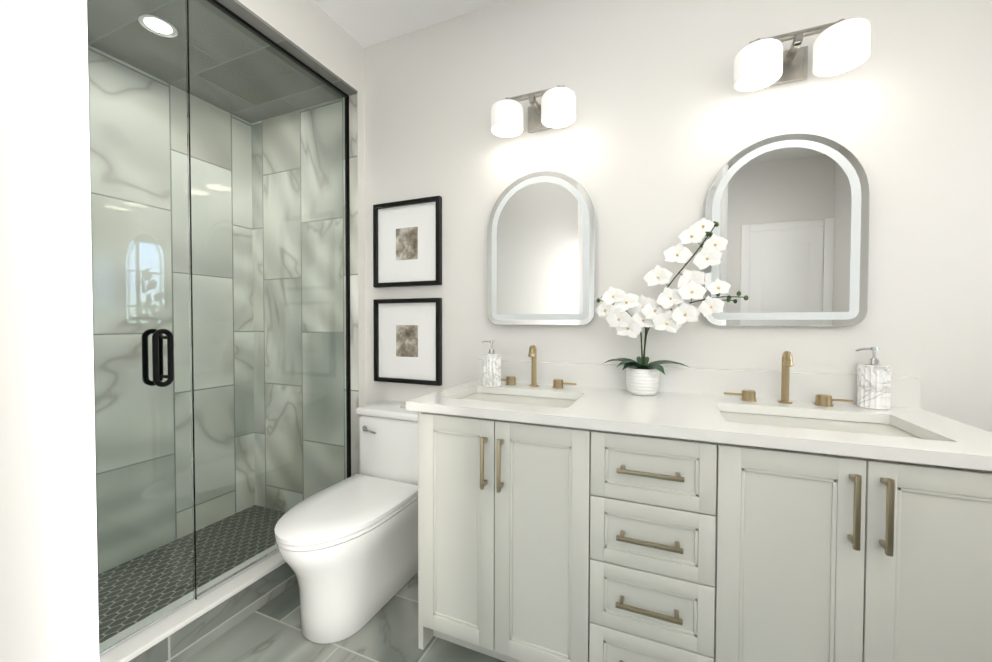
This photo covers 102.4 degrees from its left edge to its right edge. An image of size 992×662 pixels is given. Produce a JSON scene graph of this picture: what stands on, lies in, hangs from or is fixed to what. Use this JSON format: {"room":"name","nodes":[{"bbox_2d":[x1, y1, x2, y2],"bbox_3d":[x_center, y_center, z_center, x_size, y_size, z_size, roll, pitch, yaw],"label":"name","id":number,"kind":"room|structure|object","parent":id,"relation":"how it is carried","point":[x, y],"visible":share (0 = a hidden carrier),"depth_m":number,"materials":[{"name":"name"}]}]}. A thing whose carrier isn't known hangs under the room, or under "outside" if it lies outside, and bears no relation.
{"room":"bathroom","nodes":[
{"label":"bathroom","id":0,"kind":"room"},
{"bbox_2d":[0,0,98,661],"bbox_3d":[-1.592,-0.167,0.232,1.830,2.670,1.320,1,1,23],"label":"wall","id":1,"kind":"structure","parent":0,"point":[48,572],"depth_m":0.45,"materials":[{"name":"white paint"}]},
{"bbox_2d":[238,0,363,94],"bbox_3d":[-1.401,-1.452,1.652,0.850,0.358,1.490,1,1,23],"label":"bulkhead","id":2,"kind":"object","parent":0,"point":[314,30],"visible":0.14,"depth_m":1.88,"materials":[{"name":"white paint"}]},
{"bbox_2d":[186,0,357,95],"bbox_3d":[-1.403,-1.267,1.636,0.838,0.012,1.428,1,1,23],"label":"tile","id":3,"kind":"structure","parent":2,"relation":"attached to","point":[249,16],"depth_m":1.75,"materials":[{"name":"grey tile"}]},
{"bbox_2d":[184,572,504,661],"bbox_3d":[0.120,1.218,0.399,2.980,0.100,2.910,1,1,23],"label":"floor","id":4,"kind":"structure","parent":0,"point":[269,631],"depth_m":1.47,"materials":[{"name":"tile"}]},
{"bbox_2d":[274,400,417,643],"bbox_3d":[-0.566,0.759,1.718,0.416,0.762,0.790,1,1,23],"label":"toilet","id":5,"kind":"object","parent":4,"relation":"on","point":[348,549],"visible":0.9,"depth_m":1.56,"materials":[{"name":"white ceramic"}]},
{"bbox_2d":[406,359,991,661],"bbox_3d":[0.530,0.649,1.355,1.600,1.000,0.606,1,1,23],"label":"bathroom vanity","id":6,"kind":"object","parent":4,"relation":"on","point":[598,513],"visible":1,"depth_m":1.10,"materials":[{"name":"white paint"}]},
{"bbox_2d":[481,340,500,386],"bbox_3d":[-0.022,0.140,1.741,0.089,0.198,0.080,1,1,23],"label":"soap dispenser","id":7,"kind":"object","parent":6,"relation":"on","point":[491,368],"visible":1,"depth_m":1.71,"materials":[{"name":"stone"}]},
{"bbox_2d":[501,345,576,387],"bbox_3d":[0.161,0.149,1.726,0.372,0.181,0.074,1,1,23],"label":"faucet","id":8,"kind":"object","parent":6,"relation":"on","point":[532,354],"visible":1,"depth_m":1.73,"materials":[{"name":"gold metal"}]},
{"bbox_2d":[595,217,748,395],"bbox_3d":[0.639,-0.081,1.507,0.527,0.653,0.218,1,1,23],"label":"orchid plant","id":9,"kind":"object","parent":6,"relation":"on","point":[642,376],"visible":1,"depth_m":1.46,"materials":[{"name":"white plant"}]},
{"bbox_2d":[724,351,853,406],"bbox_3d":[0.999,0.158,1.372,0.372,0.181,0.074,1,1,23],"label":"faucet","id":10,"kind":"object","parent":6,"relation":"on","point":[826,400],"visible":1,"depth_m":1.37,"materials":[{"name":"gold metal"}]},
{"bbox_2d":[855,347,890,409],"bbox_3d":[1.233,0.151,1.308,0.089,0.198,0.080,1,1,23],"label":"soap dispenser","id":11,"kind":"object","parent":6,"relation":"on","point":[874,383],"visible":1,"depth_m":1.28,"materials":[{"name":"stone"}]},
{"bbox_2d":[312,0,504,47],"bbox_3d":[0.125,-1.551,0.342,2.980,0.100,2.910,1,1,23],"label":"ceiling","id":12,"kind":"structure","parent":0,"point":[364,23],"depth_m":1.93,"materials":[{"name":"white paint"}]},
{"bbox_2d":[364,0,991,431],"bbox_3d":[0.233,-0.197,1.849,3.930,2.670,0.100,1,1,23],"label":"wall","id":13,"kind":"structure","parent":0,"point":[656,136],"depth_m":1.57,"materials":[{"name":"white paint"}]},
{"bbox_2d":[349,92,365,475],"bbox_3d":[-1.117,-0.081,2.341,0.838,2.412,0.050,1,1,23],"label":"shower wall tile","id":14,"kind":"structure","parent":13,"relation":"attached to","point":[357,241],"depth_m":2.17,"materials":[{"name":"white tile"}]},
{"bbox_2d":[373,298,441,385],"bbox_3d":[-0.465,0.052,2.079,0.410,0.440,0.028,1,1,23],"label":"picture frame","id":15,"kind":"object","parent":13,"relation":"attached to","point":[407,341],"visible":0.98,"depth_m":2.08,"materials":[{"name":"black"}]},
{"bbox_2d":[373,196,441,287],"bbox_3d":[-0.464,-0.453,2.069,0.410,0.440,0.028,1,1,23],"label":"picture frame","id":16,"kind":"object","parent":13,"relation":"attached to","point":[407,242],"visible":0.98,"depth_m":2.06,"materials":[{"name":"black"}]},
{"bbox_2d":[491,85,575,137],"bbox_3d":[0.163,-0.937,1.703,0.366,0.141,0.195,1,1,23],"label":"sconce","id":17,"kind":"object","parent":13,"relation":"attached to","point":[556,108],"visible":1,"depth_m":1.67,"materials":[{"name":"white glass"}]},
{"bbox_2d":[487,171,595,324],"bbox_3d":[0.194,-0.368,1.791,0.500,0.685,0.030,1,1,23],"label":"mirror","id":18,"kind":"object","parent":13,"relation":"attached to","point":[541,232],"visible":0.98,"depth_m":1.77,"materials":[{"name":"white mirror"}]},
{"bbox_2d":[704,133,869,326],"bbox_3d":[1.027,-0.359,1.439,0.490,0.685,0.030,1,1,23],"label":"mirror","id":19,"kind":"object","parent":13,"relation":"attached to","point":[789,213],"visible":0.9,"depth_m":1.41,"materials":[{"name":"white mirror"}]},
{"bbox_2d":[734,18,870,91],"bbox_3d":[1.010,-0.928,1.345,0.366,0.141,0.195,1,1,23],"label":"sconce","id":20,"kind":"object","parent":13,"relation":"attached to","point":[841,46],"visible":1,"depth_m":1.31,"materials":[{"name":"white glass"}]},
{"bbox_3d":[-1.841,-0.201,1.863,0.100,2.670,1.490,1,1,23],"label":"wall","id":21,"kind":"structure","parent":0,"visible":0},
{"bbox_2d":[188,128,193,519],"bbox_3d":[-1.799,-0.071,1.821,0.012,2.412,1.440,1,1,23],"label":"shower wall tile","id":22,"kind":"structure","parent":21,"relation":"attached to","point":[190,301],"depth_m":2.16,"materials":[{"name":"grey tile"}]},
{"bbox_3d":[-1.686,-0.054,0.998,0.838,2.412,0.012,1,1,23],"label":"shower wall tile","id":23,"kind":"structure","parent":0,"visible":0},
{"bbox_2d":[87,0,194,656],"bbox_3d":[-1.238,-0.118,1.159,0.081,2.241,0.635,1,1,23],"label":"shower glass door","id":24,"kind":"structure","parent":23,"relation":"attached to","point":[138,131],"depth_m":1.31,"materials":[{"name":"clear glass"}]},
{"bbox_3d":[-1.690,1.199,1.164,0.950,0.100,2.910,1,1,23],"label":"floor","id":25,"kind":"structure","parent":0,"visible":0},
{"bbox_2d":[99,553,296,661],"bbox_3d":[-1.083,1.070,1.547,0.146,0.145,1.428,1,1,23],"label":"curb","id":26,"kind":"object","parent":25,"relation":"on","point":[185,633],"visible":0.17,"depth_m":1.46,"materials":[{"name":"stone"}]},
{"bbox_2d":[187,0,350,600],"bbox_3d":[-0.959,-0.136,1.818,0.024,2.253,0.784,1,1,23],"label":"glass panel","id":27,"kind":"object","parent":26,"relation":"on","point":[269,183],"visible":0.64,"depth_m":1.70,"materials":[{"name":"clear glass"}]}
]}

